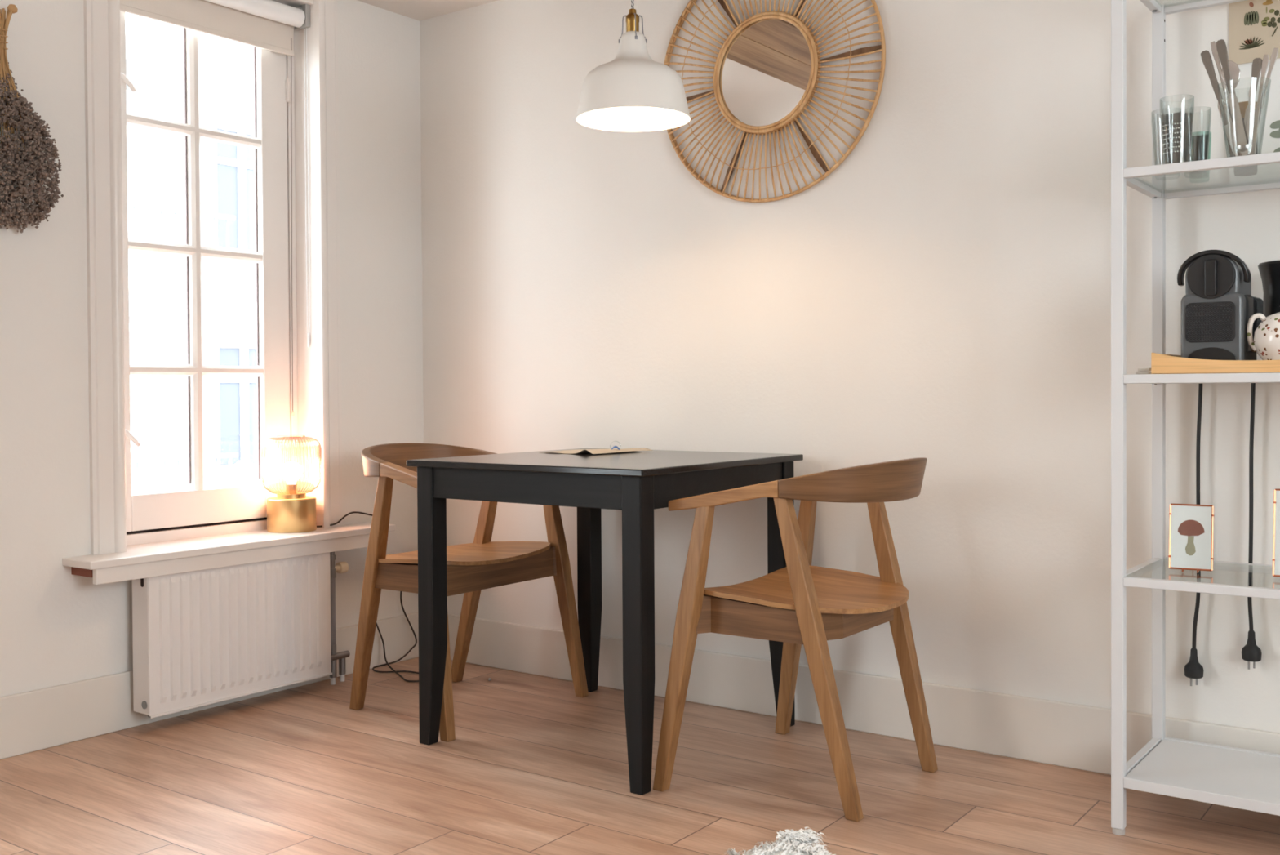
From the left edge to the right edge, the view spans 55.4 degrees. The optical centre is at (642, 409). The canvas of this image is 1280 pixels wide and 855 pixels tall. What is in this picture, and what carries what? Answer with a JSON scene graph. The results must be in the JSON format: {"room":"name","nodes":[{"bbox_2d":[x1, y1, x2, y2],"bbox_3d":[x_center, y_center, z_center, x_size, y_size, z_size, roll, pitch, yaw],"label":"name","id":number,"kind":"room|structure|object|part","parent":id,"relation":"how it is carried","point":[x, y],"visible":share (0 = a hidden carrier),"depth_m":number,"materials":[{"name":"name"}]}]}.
{"room":"dining room","nodes":[
{"label":"dining room","id":0,"kind":"room"},
{"bbox_2d":[0,0,423,696],"bbox_3d":[-2.409,-0.207,2.272,0.260,2.230,5.200,0,1,36],"label":"wall","id":1,"kind":"structure","parent":0,"point":[58,626],"depth_m":3.29,"materials":[{"name":"white paint"}]},
{"bbox_2d":[0,4,63,233],"bbox_3d":[-1.599,-0.735,3.054,0.109,0.572,0.330,0,1,38],"label":"bouquet","id":2,"kind":"object","parent":1,"relation":"attached to","point":[12,105],"visible":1,"depth_m":3.08,"materials":[{"name":"plant"}]},
{"bbox_3d":[-1.594,-1.011,3.083,0.024,0.020,0.023,0,1,36],"label":"stem","id":3,"kind":"part","parent":2,"relation":"part of","materials":[{"name":"beige plant"}]},
{"bbox_2d":[0,611,418,759],"bbox_3d":[-2.291,0.830,2.207,0.015,0.157,5.200,0,1,36],"label":"baseboard","id":4,"kind":"structure","parent":1,"relation":"attached to","point":[30,721],"depth_m":3.31,"materials":[{"name":"paint"}]},
{"bbox_2d":[62,0,395,584],"bbox_3d":[-1.279,-0.450,3.686,0.375,1.800,1.053,0,1,36],"label":"window","id":5,"kind":"structure","parent":1,"relation":"in","point":[138,535],"depth_m":3.75,"materials":[{"name":"paint"}]},
{"bbox_3d":[-1.475,-0.933,3.459,0.070,0.062,0.029,-1,1,-17],"label":"catch lever","id":6,"kind":"part","parent":5,"relation":"part of","materials":[{"name":"paint"}]},
{"bbox_3d":[-1.469,0.077,3.474,0.070,0.062,0.029,-1,1,-17],"label":"catch lever","id":7,"kind":"part","parent":5,"relation":"part of","materials":[{"name":"paint"}]},
{"bbox_3d":[-1.351,-0.450,3.715,0.045,1.596,0.630,0,1,36],"label":"sash","id":8,"kind":"part","parent":5,"relation":"part of","materials":[{"name":"paint"}]},
{"bbox_3d":[-1.355,-0.443,3.720,0.062,1.699,0.682,0,1,36],"label":"frame","id":9,"kind":"part","parent":5,"relation":"part of","materials":[{"name":"paint"}]},
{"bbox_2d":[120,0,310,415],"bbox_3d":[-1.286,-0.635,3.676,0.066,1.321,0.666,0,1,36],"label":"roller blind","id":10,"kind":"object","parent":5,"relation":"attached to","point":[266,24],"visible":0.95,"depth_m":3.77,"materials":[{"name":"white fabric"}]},
{"bbox_3d":[-1.131,-0.593,3.933,0.010,1.200,0.004,-1,1,-20],"label":"pull cord","id":11,"kind":"part","parent":10,"relation":"part of","materials":[{"name":"beige plastic"}]},
{"bbox_3d":[-1.083,-0.729,3.932,0.017,1.002,0.002,0,1,36],"label":"pull chain","id":12,"kind":"part","parent":10,"relation":"part of","materials":[{"name":"white"}]},
{"bbox_3d":[-1.220,0.397,3.659,0.240,0.021,1.053,0,1,36],"label":"sill","id":13,"kind":"part","parent":5,"relation":"part of","materials":[{"name":"paint"}]},
{"bbox_2d":[260,435,418,681],"bbox_3d":[-0.975,0.477,3.977,0.518,0.794,0.322,-1,1,-19],"label":"table lamp","id":14,"kind":"object","parent":5,"relation":"on","point":[291,511],"visible":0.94,"depth_m":3.83,"materials":[{"name":"gold metal"}]},
{"bbox_3d":[-1.112,0.175,3.859,0.187,0.183,0.187,0,1,36],"label":"lamp shade","id":15,"kind":"part","parent":14,"relation":"part of","materials":[{"name":"clear glass"}]},
{"bbox_2d":[276,483,306,498],"bbox_3d":[-1.112,0.258,3.861,0.088,0.044,0.088,0,1,36],"label":"socket","id":16,"kind":"object","parent":14,"relation":"attached to","point":[291,492],"depth_m":3.84,"materials":[{"name":"gold metal"}]},
{"bbox_3d":[-1.112,0.201,3.860,0.066,0.070,0.066,0,1,36],"label":"bulb","id":17,"kind":"part","parent":14,"relation":"part of","materials":[{"name":"white glass"}]},
{"bbox_3d":[-0.820,0.604,3.993,0.305,0.539,0.400,0,1,36],"label":"power cord","id":18,"kind":"part","parent":14,"relation":"part of","materials":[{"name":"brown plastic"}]},
{"bbox_2d":[132,551,350,717],"bbox_3d":[-1.164,0.652,3.634,0.085,0.455,0.724,0,1,36],"label":"radiator","id":19,"kind":"object","parent":1,"relation":"attached to","point":[201,637],"visible":0.82,"depth_m":3.53,"materials":[{"name":"white metal"}]},
{"bbox_3d":[-0.970,0.507,3.901,0.038,0.038,0.053,0,1,36],"label":"valve knob","id":20,"kind":"part","parent":19,"relation":"part of","materials":[{"name":"beige plastic"}]},
{"bbox_2d":[356,0,499,21],"bbox_3d":[-0.328,-1.371,0.738,5.420,0.120,5.720,0,1,36],"label":"ceiling","id":21,"kind":"structure","parent":0,"point":[418,10],"depth_m":4.12,"materials":[{"name":"white paint"}]},
{"bbox_3d":[-1.197,-1.310,1.741,1.022,0.022,4.600,0,1,36],"label":"trim","id":22,"kind":"structure","parent":21,"relation":"attached to","visible":0},
{"bbox_2d":[575,0,690,132],"bbox_3d":[-0.025,-1.015,2.972,0.281,0.617,0.281,0,1,36],"label":"pendant lamp","id":23,"kind":"object","parent":22,"relation":"hanging from","point":[633,91],"visible":1,"depth_m":2.90,"materials":[{"name":"white ceramic"}]},
{"bbox_2d":[626,8,639,31],"bbox_3d":[-0.025,-0.945,2.974,0.033,0.060,0.033,0,1,36],"label":"socket","id":24,"kind":"object","parent":23,"relation":"attached to","point":[632,18],"depth_m":2.96,"materials":[{"name":"gold metal"}]},
{"bbox_3d":[-0.025,-1.148,2.970,0.010,0.350,0.008,0,1,36],"label":"cord","id":25,"kind":"part","parent":23,"relation":"part of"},
{"bbox_2d":[0,657,1279,854],"bbox_3d":[-0.314,0.969,0.774,5.420,0.100,5.720,0,1,36],"label":"floor","id":26,"kind":"structure","parent":0,"point":[532,766],"depth_m":2.83,"materials":[{"name":"brown wood"}]},
{"bbox_2d":[349,442,588,742],"bbox_3d":[-0.555,0.491,3.622,0.525,0.770,0.600,0,1,36],"label":"armchair","id":27,"kind":"object","parent":26,"relation":"on","point":[483,563],"visible":0.66,"depth_m":3.57,"materials":[{"name":"brown wood"}]},
{"bbox_3d":[-0.784,0.527,3.520,0.199,0.705,0.043,0,1,41],"label":"leg","id":28,"kind":"part","parent":27,"relation":"part of","materials":[{"name":"brown wood"}]},
{"bbox_3d":[-0.652,0.468,3.455,0.329,0.088,0.133,0,1,36],"label":"rail","id":29,"kind":"part","parent":27,"relation":"part of","materials":[{"name":"brown wood"}]},
{"bbox_3d":[-0.636,0.190,3.375,0.250,0.076,0.040,0,1,40],"label":"armrest","id":30,"kind":"part","parent":27,"relation":"part of","materials":[{"name":"brown wood"}]},
{"bbox_3d":[-0.682,0.152,3.707,0.217,0.094,0.502,0,1,36],"label":"backrest","id":31,"kind":"part","parent":27,"relation":"part of","materials":[{"name":"brown wood"}]},
{"bbox_3d":[-0.554,0.549,3.293,0.048,0.665,0.147,-1,1,-40],"label":"leg","id":32,"kind":"part","parent":27,"relation":"part of","materials":[{"name":"brown wood"}]},
{"bbox_3d":[-0.559,0.429,3.624,0.406,0.042,0.490,0,1,36],"label":"seat","id":33,"kind":"part","parent":27,"relation":"part of","materials":[{"name":"brown wood"}]},
{"bbox_3d":[-0.528,0.520,3.871,0.199,0.705,0.043,0,1,30],"label":"leg","id":34,"kind":"part","parent":27,"relation":"part of","materials":[{"name":"brown wood"}]},
{"bbox_3d":[-0.418,0.465,3.521,0.022,0.088,0.470,0,1,36],"label":"rail","id":35,"kind":"part","parent":27,"relation":"part of","materials":[{"name":"brown wood"}]},
{"bbox_3d":[-0.420,0.461,3.784,0.347,0.088,0.090,0,1,20],"label":"rail","id":36,"kind":"part","parent":27,"relation":"part of","materials":[{"name":"brown wood"}]},
{"bbox_3d":[-0.241,0.540,3.724,0.147,0.665,0.048,0,1,22],"label":"leg","id":37,"kind":"part","parent":27,"relation":"part of","materials":[{"name":"brown wood"}]},
{"bbox_2d":[406,448,803,795],"bbox_3d":[-0.087,0.504,3.296,0.768,0.750,0.759,0,1,36],"label":"dining table","id":38,"kind":"object","parent":26,"relation":"on","point":[636,483],"visible":0.91,"depth_m":3.08,"materials":[{"name":"black wood"}]},
{"bbox_3d":[-0.556,0.516,3.225,0.055,0.733,0.055,0,1,36],"label":"leg","id":39,"kind":"part","parent":38,"relation":"part of","materials":[{"name":"black wood"}]},
{"bbox_3d":[-0.165,0.505,3.764,0.055,0.733,0.055,0,1,36],"label":"leg","id":40,"kind":"part","parent":38,"relation":"part of","materials":[{"name":"black wood"}]},
{"bbox_2d":[545,448,653,453],"bbox_3d":[-0.136,0.117,3.563,0.216,0.014,0.264,0,1,40],"label":"paper sheet","id":41,"kind":"object","parent":38,"relation":"on","point":[610,450],"visible":0.98,"depth_m":3.50,"materials":[{"name":"beige paper"}]},
{"bbox_3d":[-0.009,0.519,2.829,0.055,0.733,0.055,0,1,36],"label":"leg","id":42,"kind":"part","parent":38,"relation":"part of","materials":[{"name":"black wood"}]},
{"bbox_3d":[0.382,0.508,3.368,0.055,0.733,0.055,0,1,36],"label":"leg","id":43,"kind":"part","parent":38,"relation":"part of","materials":[{"name":"black wood"}]},
{"bbox_2d":[724,826,836,854],"bbox_3d":[0.191,0.878,2.041,0.662,0.033,0.776,-1,1,-22],"label":"sheepskin rug","id":44,"kind":"object","parent":26,"relation":"on","point":[792,842],"visible":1,"depth_m":2.41,"materials":[{"name":"white fur"}]},
{"bbox_2d":[653,457,937,821],"bbox_3d":[0.408,0.496,2.920,0.525,0.770,0.600,0,1,36],"label":"armchair","id":45,"kind":"object","parent":26,"relation":"on","point":[796,604],"visible":1,"depth_m":2.79,"materials":[{"name":"brown wood"}]},
{"bbox_3d":[0.095,0.552,2.819,0.147,0.665,0.048,0,1,22],"label":"leg","id":46,"kind":"part","parent":45,"relation":"part of","materials":[{"name":"brown wood"}]},
{"bbox_3d":[0.188,0.196,2.775,0.282,0.081,0.040,0,1,32],"label":"armrest","id":47,"kind":"part","parent":45,"relation":"part of","materials":[{"name":"brown wood"}]},
{"bbox_3d":[0.273,0.473,2.757,0.347,0.088,0.090,0,1,20],"label":"rail","id":48,"kind":"part","parent":45,"relation":"part of","materials":[{"name":"brown wood"}]},
{"bbox_3d":[0.408,0.544,3.250,0.048,0.665,0.147,-1,1,-40],"label":"leg","id":49,"kind":"part","parent":45,"relation":"part of","materials":[{"name":"brown wood"}]},
{"bbox_3d":[0.412,0.434,2.916,0.406,0.042,0.490,0,1,36],"label":"seat","id":50,"kind":"part","parent":45,"relation":"part of","materials":[{"name":"brown wood"}]},
{"bbox_3d":[0.383,0.533,2.672,0.196,0.705,0.053,0,1,36],"label":"leg","id":51,"kind":"part","parent":45,"relation":"part of","materials":[{"name":"brown wood"}]},
{"bbox_3d":[0.531,0.158,2.824,0.218,0.094,0.502,0,1,36],"label":"backrest","id":52,"kind":"part","parent":45,"relation":"part of","materials":[{"name":"brown wood"}]},
{"bbox_3d":[0.517,0.480,2.840,0.022,0.059,0.270,0,1,36],"label":"rail","id":53,"kind":"part","parent":45,"relation":"part of","materials":[{"name":"brown wood"}]},
{"bbox_3d":[0.637,0.526,3.023,0.199,0.705,0.043,0,1,41],"label":"leg","id":54,"kind":"part","parent":45,"relation":"part of","materials":[{"name":"brown wood"}]},
{"bbox_2d":[1111,0,1279,835],"bbox_3d":[1.481,-0.017,2.381,1.000,1.800,0.364,0,1,36],"label":"shelving unit","id":55,"kind":"object","parent":26,"relation":"on","point":[1246,779],"visible":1,"depth_m":2.53,"materials":[{"name":"white metal"}]},
{"bbox_3d":[0.987,-0.022,2.531,0.025,1.788,0.025,0,1,36],"label":"post","id":56,"kind":"part","parent":55,"relation":"part of","materials":[{"name":"white"}]},
{"bbox_2d":[1135,368,1151,373],"bbox_3d":[1.054,-0.080,2.560,0.027,0.013,0.040,0,1,36],"label":"paper packet","id":57,"kind":"object","parent":55,"relation":"on","point":[1143,370],"visible":0.62,"depth_m":2.54,"materials":[{"name":"white"}]},
{"bbox_3d":[1.186,-0.028,2.805,0.025,1.788,0.025,0,1,36],"label":"post","id":58,"kind":"part","parent":55,"relation":"part of","materials":[{"name":"white metal"}]},
{"bbox_2d":[1160,111,1193,159],"bbox_3d":[1.110,-0.571,2.534,0.066,0.150,0.066,0,1,36],"label":"drinking glass","id":59,"kind":"object","parent":55,"relation":"on","point":[1193,112],"visible":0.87,"depth_m":2.52,"materials":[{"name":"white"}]},
{"bbox_2d":[1168,502,1214,573],"bbox_3d":[1.164,0.273,2.590,0.072,0.142,0.082,-1,1,-22],"label":"picture frame","id":60,"kind":"object","parent":55,"relation":"on","point":[1191,526],"visible":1,"depth_m":2.59,"materials":[{"name":"white paper"}]},
{"bbox_3d":[1.162,0.289,2.586,0.020,0.041,0.007,0,1,29],"label":"printed stem","id":61,"kind":"part","parent":60,"relation":"part of","materials":[{"name":"beige paper"}]},
{"bbox_3d":[1.476,-0.908,2.368,0.994,0.018,0.364,0,1,36],"label":"shelf rail","id":62,"kind":"part","parent":55,"relation":"part of","materials":[{"name":"white"}]},
{"bbox_3d":[1.486,0.772,2.393,0.994,0.022,0.364,0,1,36],"label":"shelf rail","id":63,"kind":"part","parent":55,"relation":"part of","materials":[{"name":"white"}]},
{"bbox_3d":[1.484,0.355,2.387,0.994,0.018,0.364,0,1,36],"label":"shelf rail","id":64,"kind":"part","parent":55,"relation":"part of","materials":[{"name":"white metal"}]},
{"bbox_3d":[1.481,-0.063,2.381,0.994,0.018,0.364,0,1,36],"label":"shelf rail","id":65,"kind":"part","parent":55,"relation":"part of","materials":[{"name":"white"}]},
{"bbox_3d":[1.479,-0.486,2.374,0.994,0.018,0.364,0,1,36],"label":"shelf rail","id":66,"kind":"part","parent":55,"relation":"part of","materials":[{"name":"white metal"}]},
{"bbox_2d":[1151,352,1279,373],"bbox_3d":[1.324,-0.096,2.490,0.460,0.044,0.351,0,1,36],"label":"wooden tray","id":67,"kind":"object","parent":55,"relation":"on","point":[1161,363],"visible":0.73,"depth_m":2.42,"materials":[{"name":"brown wood"}]},
{"bbox_2d":[1177,249,1263,359],"bbox_3d":[1.204,-0.204,2.543,0.140,0.242,0.177,0,1,36],"label":"coffee machine","id":68,"kind":"object","parent":67,"relation":"on","point":[1218,304],"visible":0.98,"depth_m":2.48,"materials":[{"name":"grey plastic"}]},
{"bbox_2d":[1184,383,1203,685],"bbox_3d":[1.264,0.256,2.796,0.041,0.756,0.041,0,1,36],"label":"power cord","id":69,"kind":"object","parent":68,"relation":"attached to","point":[1193,668],"visible":0.77,"depth_m":2.79,"materials":[{"name":"black rubber"}]},
{"bbox_2d":[1185,301,1235,342],"bbox_3d":[1.156,-0.177,2.484,0.094,0.081,0.008,0,1,36],"label":"grille","id":70,"kind":"object","parent":68,"relation":"attached to","point":[1205,321],"depth_m":2.48,"materials":[{"name":"black"}]},
{"bbox_3d":[1.153,-0.267,2.475,0.022,0.074,0.010,0,1,36],"label":"lever","id":71,"kind":"part","parent":68,"relation":"part of","materials":[{"name":"black plastic"}]},
{"bbox_3d":[1.157,-0.270,2.483,0.091,0.091,0.012,0,1,36],"label":"head panel","id":72,"kind":"part","parent":68,"relation":"part of","materials":[{"name":"black plastic"}]},
{"bbox_2d":[1187,346,1235,359],"bbox_3d":[1.157,-0.104,2.484,0.093,0.044,0.008,0,1,36],"label":"drip tray","id":73,"kind":"object","parent":68,"relation":"on","point":[1199,353],"depth_m":2.48,"materials":[{"name":"black plastic"}]},
{"bbox_3d":[1.166,-0.291,2.495,0.135,0.068,0.038,0,1,36],"label":"handle","id":74,"kind":"part","parent":68,"relation":"part of","materials":[{"name":"black plastic"}]},
{"bbox_2d":[1241,382,1262,669],"bbox_3d":[1.361,0.230,2.725,0.041,0.702,0.041,0,1,36],"label":"power cord","id":75,"kind":"object","parent":68,"relation":"attached to","point":[1251,651],"visible":0.84,"depth_m":2.72,"materials":[{"name":"black rubber"}]},
{"bbox_3d":[1.260,-0.176,2.522,0.024,0.115,0.115,0,1,36],"label":"water tank","id":76,"kind":"part","parent":68,"relation":"part of","materials":[{"name":"black plastic"}]},
{"bbox_2d":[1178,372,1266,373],"bbox_3d":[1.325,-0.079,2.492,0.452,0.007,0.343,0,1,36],"label":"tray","id":77,"kind":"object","parent":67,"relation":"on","point":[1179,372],"depth_m":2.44,"materials":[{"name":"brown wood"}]},
{"bbox_2d":[1246,311,1279,359],"bbox_3d":[1.283,-0.147,2.435,0.115,0.130,0.115,-1,1,-12],"label":"teapot","id":78,"kind":"object","parent":67,"relation":"on","point":[1266,342],"visible":0.91,"depth_m":2.42,"materials":[{"name":"ceramic"}]},
{"bbox_3d":[1.236,-0.155,2.455,0.036,0.076,0.011,0,1,36],"label":"handle","id":79,"kind":"part","parent":78,"relation":"part of","materials":[{"name":"ceramic"}]},
{"bbox_2d":[1257,259,1279,359],"bbox_3d":[1.372,-0.201,2.595,0.114,0.231,0.114,0,1,36],"label":"milk frother","id":80,"kind":"object","parent":67,"relation":"on","point":[1269,271],"visible":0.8,"depth_m":2.58,"materials":[{"name":"black plastic"}]},
{"bbox_3d":[1.371,-0.311,2.593,0.110,0.010,0.110,0,1,36],"label":"lid","id":81,"kind":"part","parent":80,"relation":"part of","materials":[{"name":"black plastic"}]},
{"bbox_2d":[1233,101,1257,176],"bbox_3d":[1.278,-0.573,2.585,0.052,0.151,0.052,0,1,36],"label":"drinking glass","id":82,"kind":"object","parent":55,"relation":"on","point":[1249,170],"visible":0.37,"depth_m":2.57,"materials":[{"name":"clear glass"}]},
{"bbox_3d":[1.278,-0.631,2.584,0.052,0.035,0.052,0,1,36],"label":"lid","id":83,"kind":"part","parent":82,"relation":"part of","materials":[{"name":"glass"}]},
{"bbox_2d":[1271,488,1279,576],"bbox_3d":[1.338,0.254,2.474,0.107,0.182,0.073,0,1,33],"label":"picture frame","id":84,"kind":"object","parent":55,"relation":"on","point":[1276,537],"visible":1,"depth_m":2.49,"materials":[{"name":"orange metal"}]},
{"bbox_3d":[1.219,-0.578,2.473,0.098,0.165,0.098,0,1,36],"label":"glass","id":85,"kind":"object","parent":55,"relation":"on","visible":0},
{"bbox_2d":[1200,50,1238,156],"bbox_3d":[1.182,-0.621,2.493,0.077,0.234,0.009,0,1,36],"label":"table knife","id":86,"kind":"object","parent":85,"relation":"in","point":[1206,57],"visible":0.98,"depth_m":2.49,"materials":[{"name":"silver metal"}]},
{"bbox_3d":[1.167,-0.685,2.502,0.041,0.106,0.009,0,1,36],"label":"handle","id":87,"kind":"part","parent":86,"relation":"part of","materials":[{"name":"silver metal"}]},
{"bbox_3d":[1.195,-0.569,2.484,0.045,0.130,0.004,0,1,36],"label":"blade","id":88,"kind":"part","parent":86,"relation":"part of","materials":[{"name":"silver metal"}]},
{"bbox_2d":[1210,40,1233,124],"bbox_3d":[1.201,-0.631,2.498,0.071,0.255,0.003,0,1,36],"label":"table knife","id":89,"kind":"object","parent":85,"relation":"in","point":[1213,46],"visible":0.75,"depth_m":2.51,"materials":[{"name":"silver metal"}]},
{"bbox_2d":[1211,78,1235,156],"bbox_3d":[1.190,-0.589,2.488,0.054,0.173,0.006,0,1,20],"label":"teaspoon","id":90,"kind":"object","parent":85,"relation":"in","point":[1215,83],"visible":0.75,"depth_m":2.49,"materials":[{"name":"silver metal"}]},
{"bbox_2d":[1221,60,1240,95],"bbox_3d":[1.202,-0.606,2.477,0.049,0.203,0.014,0,1,36],"label":"serving spoon","id":91,"kind":"object","parent":85,"relation":"in","point":[1235,72],"visible":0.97,"depth_m":2.47,"materials":[{"name":"silver metal"}]},
{"bbox_2d":[1216,39,1247,155],"bbox_3d":[1.196,-0.629,2.476,0.059,0.249,0.009,0,1,36],"label":"table knife","id":92,"kind":"object","parent":85,"relation":"in","point":[1221,47],"visible":0.98,"depth_m":2.47,"materials":[{"name":"silver metal"}]},
{"bbox_3d":[1.185,-0.697,2.482,0.033,0.113,0.009,0,1,36],"label":"handle","id":93,"kind":"part","parent":92,"relation":"part of","materials":[{"name":"silver metal"}]},
{"bbox_3d":[1.205,-0.573,2.469,0.036,0.138,0.004,0,1,38],"label":"blade","id":94,"kind":"part","parent":92,"relation":"part of","materials":[{"name":"silver metal"}]},
{"bbox_2d":[1234,88,1254,155],"bbox_3d":[1.219,-0.576,2.473,0.035,0.143,0.035,0,1,13],"label":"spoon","id":95,"kind":"object","parent":85,"relation":"in","point":[1239,148],"visible":0.72,"depth_m":2.46,"materials":[{"name":"silver metal"}]},
{"bbox_2d":[1234,144,1252,155],"bbox_3d":[1.219,-0.522,2.474,0.035,0.022,0.035,0,1,36],"label":"bowl","id":96,"kind":"object","parent":95,"relation":"on","point":[1239,148],"depth_m":2.46,"materials":[{"name":"silver metal"}]},
{"bbox_3d":[1.223,-0.576,2.468,0.007,0.143,0.030,-1,1,-36],"label":"handle","id":97,"kind":"part","parent":95,"relation":"part of","materials":[{"name":"silver metal"}]},
{"bbox_2d":[1243,57,1262,144],"bbox_3d":[1.229,-0.606,2.465,0.041,0.203,0.009,0,1,36],"label":"table knife","id":98,"kind":"object","parent":85,"relation":"in","point":[1257,62],"visible":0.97,"depth_m":2.46,"materials":[{"name":"silver metal"}]},
{"bbox_3d":[1.224,-0.560,2.469,0.028,0.112,0.004,0,1,36],"label":"blade","id":99,"kind":"part","parent":98,"relation":"part of","materials":[{"name":"silver metal"}]},
{"bbox_3d":[1.235,-0.661,2.459,0.024,0.092,0.009,0,1,36],"label":"handle","id":100,"kind":"part","parent":98,"relation":"part of","materials":[{"name":"silver metal"}]},
{"bbox_2d":[1248,54,1268,155],"bbox_3d":[1.236,-0.607,2.454,0.043,0.207,0.003,0,1,36],"label":"fork","id":101,"kind":"object","parent":85,"relation":"in","point":[1253,136],"visible":0.79,"depth_m":2.45,"materials":[{"name":"silver metal"}]},
{"bbox_2d":[1257,48,1278,127],"bbox_3d":[1.245,-0.613,2.459,0.066,0.221,0.003,0,1,36],"label":"fork","id":102,"kind":"object","parent":85,"relation":"in","point":[1274,54],"visible":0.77,"depth_m":2.45,"materials":[{"name":"silver metal"}]},
{"bbox_2d":[419,0,1279,732],"bbox_3d":[1.283,-0.240,2.965,5.420,2.230,0.260,0,1,36],"label":"wall","id":103,"kind":"structure","parent":0,"point":[942,295],"depth_m":3.24,"materials":[{"name":"white paint"}]},
{"bbox_2d":[663,0,885,202],"bbox_3d":[0.347,-0.949,3.443,0.724,0.724,0.041,0,1,36],"label":"sunburst mirror","id":104,"kind":"object","parent":103,"relation":"attached to","point":[766,72],"visible":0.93,"depth_m":3.43,"materials":[{"name":"wicker"}]},
{"bbox_2d":[719,17,810,126],"bbox_3d":[0.346,-0.949,3.443,0.312,0.312,0.004,0,1,36],"label":"mirror glass","id":105,"kind":"object","parent":104,"relation":"on","point":[765,63],"depth_m":3.44,"materials":[{"name":"silver metal"}]},
{"bbox_2d":[448,613,1279,774],"bbox_3d":[1.214,0.799,2.865,4.885,0.157,0.015,0,1,36],"label":"baseboard","id":106,"kind":"structure","parent":103,"relation":"attached to","point":[1050,731],"depth_m":3.25,"materials":[{"name":"paint"}]},
{"bbox_2d":[1228,0,1279,64],"bbox_3d":[1.429,-0.956,2.681,0.256,0.360,0.004,0,1,36],"label":"poster","id":107,"kind":"object","parent":103,"relation":"attached to","point":[1254,25],"visible":1,"depth_m":2.73,"materials":[{"name":"paper"}]},
{"bbox_2d":[1244,39,1253,44],"bbox_3d":[1.358,-0.823,2.733,0.018,0.011,0.001,0,1,36],"label":"plant","id":108,"kind":"object","parent":107,"relation":"on","point":[1246,41],"depth_m":2.73,"materials":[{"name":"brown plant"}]},
{"bbox_2d":[1229,60,1279,184],"bbox_3d":[1.427,-0.634,2.674,0.256,0.268,0.005,0,1,36],"label":"print","id":109,"kind":"object","parent":103,"relation":"attached to","point":[1268,140],"visible":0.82,"depth_m":2.70,"materials":[{"name":"white paper"}]},
{"label":"outside","id":110,"kind":"structure","parent":0,"visible":0},
{"bbox_3d":[-17.135,4.284,16.266,39.500,0.200,60.000,0,1,36],"label":"ground","id":111,"kind":"structure","parent":110,"visible":0},
{"bbox_2d":[125,12,257,493],"bbox_3d":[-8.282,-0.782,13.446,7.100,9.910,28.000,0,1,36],"label":"window panes","id":112,"kind":"structure","parent":111,"relation":"on","point":[154,51],"depth_m":13.50,"materials":[{"name":"white"}]},
{"bbox_3d":[-4.668,-2.536,14.217,0.030,1.350,0.750,0,1,36],"label":"pane","id":113,"kind":"part","parent":112,"relation":"part of","materials":[{"name":"clear glass"}]},
{"bbox_3d":[-4.653,-0.036,14.255,0.030,1.350,0.750,0,1,36],"label":"pane","id":114,"kind":"part","parent":112,"relation":"part of","materials":[{"name":"clear glass"}]}
]}

